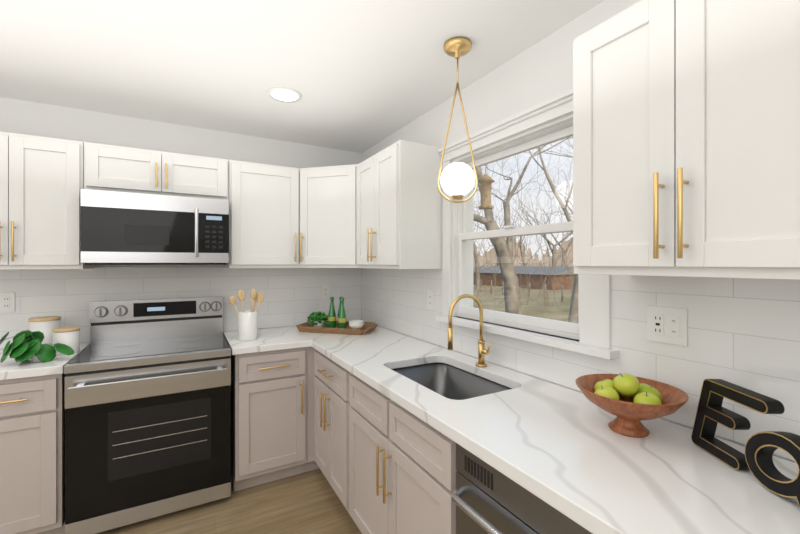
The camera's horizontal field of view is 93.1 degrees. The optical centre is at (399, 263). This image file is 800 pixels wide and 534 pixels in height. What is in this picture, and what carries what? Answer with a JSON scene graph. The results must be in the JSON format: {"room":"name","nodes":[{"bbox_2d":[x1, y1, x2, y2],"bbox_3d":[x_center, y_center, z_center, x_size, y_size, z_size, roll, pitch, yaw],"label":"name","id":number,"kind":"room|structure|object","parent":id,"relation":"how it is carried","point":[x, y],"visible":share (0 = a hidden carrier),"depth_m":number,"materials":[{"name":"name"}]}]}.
{"room":"kitchen","nodes":[
{"label":"kitchen","id":0,"kind":"room"},
{"bbox_2d":[0,97,361,349],"bbox_3d":[-2.180,0.220,2.417,4.460,2.400,0.160,0,0,-29],"label":"wall","id":1,"kind":"structure","parent":0,"point":[38,119],"depth_m":2.61,"materials":[{"name":"white paint"}]},
{"bbox_2d":[0,132,93,269],"bbox_3d":[-2.148,-0.334,2.135,0.610,0.732,0.362,0,0,-29],"label":"upper cabinet","id":2,"kind":"object","parent":1,"relation":"attached to","point":[41,182],"visible":0.96,"depth_m":2.08,"materials":[{"name":"white paint"}]},
{"bbox_2d":[84,142,228,199],"bbox_3d":[-1.547,-0.557,2.473,0.762,0.285,0.362,0,0,-29],"label":"upper cabinet","id":3,"kind":"object","parent":1,"relation":"attached to","point":[121,169],"visible":0.96,"depth_m":2.33,"materials":[{"name":"white paint"}]},
{"bbox_2d":[81,189,228,264],"bbox_3d":[-1.526,-0.202,2.433,0.748,0.420,0.447,0,0,-29],"label":"over-the-range microwave","id":4,"kind":"object","parent":3,"relation":"attached to","point":[122,228],"visible":1,"depth_m":2.25,"materials":[{"name":"silver metal"}]},
{"bbox_2d":[0,266,359,348],"bbox_3d":[-2.212,0.263,2.302,4.290,0.482,0.007,0,0,-29],"label":"tile backsplash","id":5,"kind":"structure","parent":1,"relation":"attached to","point":[291,295],"depth_m":2.67,"materials":[{"name":"white tile"}]},
{"bbox_2d":[0,293,14,312],"bbox_3d":[-2.317,0.230,2.232,0.070,0.115,0.009,0,0,-29],"label":"outlet","id":6,"kind":"object","parent":5,"relation":"attached to","point":[7,302],"visible":1,"depth_m":2.23,"materials":[{"name":"white plastic"}]},
{"bbox_2d":[321,285,328,298],"bbox_3d":[-0.627,0.240,3.185,0.070,0.115,0.009,0,0,-29],"label":"outlet","id":7,"kind":"object","parent":5,"relation":"attached to","point":[324,291],"visible":1,"depth_m":3.18,"materials":[{"name":"white plastic"}]},
{"bbox_2d":[225,160,299,267],"bbox_3d":[-1.006,-0.334,2.779,0.474,0.732,0.362,0,0,-29],"label":"upper cabinet","id":8,"kind":"object","parent":1,"relation":"attached to","point":[264,215],"visible":0.98,"depth_m":2.65,"materials":[{"name":"white paint"}]},
{"bbox_2d":[300,164,357,267],"bbox_3d":[-0.463,-0.334,2.928,0.644,0.732,0.634,0,0,-29],"label":"upper cabinet","id":9,"kind":"object","parent":1,"relation":"attached to","point":[327,216],"visible":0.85,"depth_m":2.71,"materials":[{"name":"white paint"}]},
{"bbox_2d":[96,468,361,533],"bbox_3d":[-0.806,1.480,-0.022,4.460,0.120,5.760,0,0,-29],"label":"floor","id":10,"kind":"structure","parent":0,"point":[309,502],"depth_m":2.14,"materials":[{"name":"wood"}]},
{"bbox_2d":[0,373,65,533],"bbox_3d":[-2.012,0.983,2.036,0.420,0.874,0.666,0,0,-29],"label":"base cabinet","id":11,"kind":"object","parent":10,"relation":"on","point":[32,455],"visible":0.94,"depth_m":1.84,"materials":[{"name":"beige paint"}]},
{"bbox_2d":[0,343,89,379],"bbox_3d":[-2.307,0.525,1.879,1.111,0.040,0.636,0,0,-29],"label":"countertop","id":12,"kind":"structure","parent":11,"relation":"on","point":[9,368],"depth_m":1.86,"materials":[{"name":"stone"}]},
{"bbox_2d":[0,330,73,362],"bbox_3d":[-1.879,0.425,1.966,0.311,0.162,0.218,0,0,-29],"label":"pothos plant","id":13,"kind":"object","parent":12,"relation":"on","point":[25,345],"visible":1,"depth_m":1.93,"materials":[{"name":"green plant"}]},
{"bbox_2d":[28,316,60,345],"bbox_3d":[-2.067,0.409,2.205,0.142,0.190,0.142,0,0,-29],"label":"canister","id":14,"kind":"object","parent":12,"relation":"on","point":[45,325],"visible":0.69,"depth_m":2.16,"materials":[{"name":"white ceramic"}]},
{"bbox_2d":[52,326,79,354],"bbox_3d":[-1.877,0.434,2.134,0.118,0.140,0.118,0,0,-29],"label":"canister","id":15,"kind":"object","parent":12,"relation":"on","point":[69,336],"visible":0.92,"depth_m":2.10,"materials":[{"name":"white ceramic"}]},
{"bbox_2d":[64,296,230,533],"bbox_3d":[-1.470,0.830,2.308,0.754,1.180,0.703,0,0,-29],"label":"electric range","id":16,"kind":"object","parent":10,"relation":"on","point":[147,408],"visible":1,"depth_m":2.09,"materials":[{"name":"silver metal"}]},
{"bbox_2d":[230,347,306,491],"bbox_3d":[-0.940,0.983,2.640,0.440,0.874,0.666,0,0,-29],"label":"base cabinet","id":17,"kind":"object","parent":10,"relation":"on","point":[268,416],"visible":0.96,"depth_m":2.38,"materials":[{"name":"beige paint"}]},
{"bbox_2d":[223,326,307,354],"bbox_3d":[-0.952,0.525,2.640,0.461,0.040,0.639,0,0,-29],"label":"countertop","id":18,"kind":"structure","parent":17,"relation":"on","point":[279,338],"depth_m":2.47,"materials":[{"name":"stone"}]},
{"bbox_2d":[229,289,263,340],"bbox_3d":[-1.016,0.337,2.522,0.221,0.334,0.120,0,0,-29],"label":"utensil crock","id":19,"kind":"object","parent":18,"relation":"on","point":[247,325],"visible":1,"depth_m":2.49,"materials":[{"name":"white ceramic"}]},
{"bbox_2d":[304,347,318,471],"bbox_3d":[-0.468,0.983,2.923,0.658,0.874,0.638,0,0,-29],"label":"base cabinet","id":20,"kind":"object","parent":10,"relation":"on","point":[310,465],"visible":0.17,"depth_m":2.52,"materials":[{"name":"beige paint"}]},
{"bbox_2d":[314,350,350,512],"bbox_3d":[-0.165,0.983,2.376,0.666,0.874,0.610,0,0,-29],"label":"base cabinet","id":21,"kind":"object","parent":10,"relation":"on","point":[332,405],"visible":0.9,"depth_m":2.18,"materials":[{"name":"beige paint"}]},
{"bbox_2d":[349,373,456,533],"bbox_3d":[0.207,0.983,1.716,0.666,0.874,0.895,0,0,-29],"label":"base cabinet","id":22,"kind":"object","parent":10,"relation":"on","point":[402,470],"visible":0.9,"depth_m":1.52,"materials":[{"name":"beige paint"}]},
{"bbox_2d":[296,326,799,533],"bbox_3d":[0.392,0.525,1.388,0.651,0.040,4.141,0,0,-29],"label":"countertop","id":23,"kind":"structure","parent":22,"relation":"on","point":[570,454],"depth_m":1.02,"materials":[{"name":"stone"}]},
{"bbox_2d":[296,297,378,334],"bbox_3d":[-0.470,0.380,2.864,0.561,0.245,0.321,0,0,16],"label":"wood tray","id":24,"kind":"object","parent":23,"relation":"on","point":[320,322],"visible":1,"depth_m":2.83,"materials":[{"name":"brown wood"}]},
{"bbox_2d":[307,311,329,328],"bbox_3d":[-0.622,0.430,2.909,0.166,0.123,0.160,0,0,-29],"label":"plant","id":25,"kind":"object","parent":24,"relation":"on","point":[318,319],"depth_m":2.89,"materials":[{"name":"green plant"}]},
{"bbox_2d":[392,362,511,399],"bbox_3d":[0.213,0.652,1.745,0.440,0.211,0.670,0,0,-29],"label":"undermount sink","id":26,"kind":"object","parent":23,"relation":"in","point":[449,381],"visible":0.08,"depth_m":2.01,"materials":[{"name":"silver metal"}]},
{"bbox_2d":[448,294,490,366],"bbox_3d":[0.338,0.325,1.803,0.230,0.358,0.107,0,0,-29],"label":"gooseneck faucet","id":27,"kind":"object","parent":23,"relation":"on","point":[482,351],"visible":1,"depth_m":1.84,"materials":[{"name":"gold metal"}]},
{"bbox_2d":[575,373,688,437],"bbox_3d":[0.692,0.420,1.149,0.292,0.168,0.292,0,0,-29],"label":"fruit bowl","id":28,"kind":"object","parent":23,"relation":"on","point":[630,401],"visible":1,"depth_m":1.12,"materials":[{"name":"brown wood"}]},
{"bbox_2d":[691,379,799,506],"bbox_3d":[0.832,0.406,0.824,0.038,0.195,0.486,0,0,2],"label":"decor","id":29,"kind":"object","parent":23,"relation":"on","point":[756,459],"visible":1,"depth_m":0.90,"materials":[{"name":"black paint"}]},
{"bbox_2d":[452,443,591,533],"bbox_3d":[0.551,0.984,1.040,0.633,0.873,0.604,0,0,-29],"label":"dishwasher","id":30,"kind":"object","parent":10,"relation":"on","point":[487,498],"visible":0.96,"depth_m":1.01,"materials":[{"name":"silver metal"}]},
{"bbox_2d":[0,0,603,152],"bbox_3d":[-0.806,-1.040,-0.022,4.460,0.120,5.760,0,0,-29],"label":"ceiling","id":31,"kind":"structure","parent":0,"point":[360,76],"depth_m":1.79,"materials":[{"name":"white paint"}]},
{"bbox_2d":[267,87,301,102],"bbox_3d":[-0.670,-0.977,2.201,0.196,0.005,0.196,0,0,-29],"label":"recessed light","id":32,"kind":"object","parent":31,"relation":"in","point":[284,94],"visible":1,"depth_m":2.19,"materials":[{"name":"white paint"}]},
{"bbox_2d":[437,36,477,202],"bbox_3d":[0.258,-0.625,1.696,0.162,0.708,0.152,0,0,-29],"label":"pendant light","id":33,"kind":"object","parent":31,"relation":"hanging from","point":[457,180],"visible":1,"depth_m":1.66,"materials":[{"name":"gold metal"}]},
{"bbox_2d":[362,0,795,462],"bbox_3d":[1.107,0.220,0.963,0.160,2.400,5.600,0,0,-29],"label":"wall","id":34,"kind":"structure","parent":0,"point":[538,72],"depth_m":1.81,"materials":[{"name":"white paint"}]},
{"bbox_2d":[356,140,441,268],"bbox_3d":[-0.038,-0.334,2.462,0.361,0.732,0.600,0,0,-29],"label":"upper cabinet","id":35,"kind":"object","parent":34,"relation":"attached to","point":[398,210],"visible":0.98,"depth_m":2.24,"materials":[{"name":"white paint"}]},
{"bbox_2d":[436,88,618,359],"bbox_3d":[0.567,-0.172,1.845,0.215,1.021,1.066,0,0,-29],"label":"window","id":36,"kind":"structure","parent":34,"relation":"in","point":[590,331],"depth_m":1.80,"materials":[{"name":"white paint"}]},
{"bbox_2d":[360,268,799,461],"bbox_3d":[1.032,0.263,0.921,0.008,0.482,5.599,0,0,-29],"label":"tile backsplash","id":37,"kind":"structure","parent":34,"relation":"attached to","point":[744,332],"depth_m":1.19,"materials":[{"name":"white tile"}]},
{"bbox_2d":[427,290,433,309],"bbox_3d":[0.193,0.230,2.394,0.009,0.115,0.070,0,0,-29],"label":"outlet","id":38,"kind":"object","parent":37,"relation":"attached to","point":[430,299],"visible":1,"depth_m":2.39,"materials":[{"name":"white plastic"}]},
{"bbox_2d":[647,305,687,345],"bbox_3d":[0.855,0.198,1.217,0.012,0.115,0.116,0,0,-29],"label":"electrical outlet plate","id":39,"kind":"object","parent":37,"relation":"attached to","point":[669,325],"visible":1,"depth_m":1.21,"materials":[{"name":"white plastic"}]},
{"bbox_2d":[573,0,799,279],"bbox_3d":[0.791,-0.334,0.990,0.361,0.732,0.580,0,0,-29],"label":"upper cabinet","id":40,"kind":"object","parent":34,"relation":"attached to","point":[686,138],"visible":1,"depth_m":0.89,"materials":[{"name":"white paint"}]},
{"label":"outside","id":41,"kind":"structure","parent":0,"visible":0},
{"bbox_2d":[473,284,572,321],"bbox_3d":[93.502,2.720,102.152,259.500,0.200,320.000,0,0,-29],"label":"ground","id":42,"kind":"structure","parent":41,"point":[529,308],"depth_m":25.46,"materials":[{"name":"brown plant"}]},
{"bbox_2d":[473,136,577,322],"bbox_3d":[18.883,-4.880,66.350,94.554,19.000,99.005,0,0,-29],"label":"scenery","id":43,"kind":"structure","parent":42,"relation":"on","point":[544,265],"depth_m":24.58,"materials":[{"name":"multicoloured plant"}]}
]}

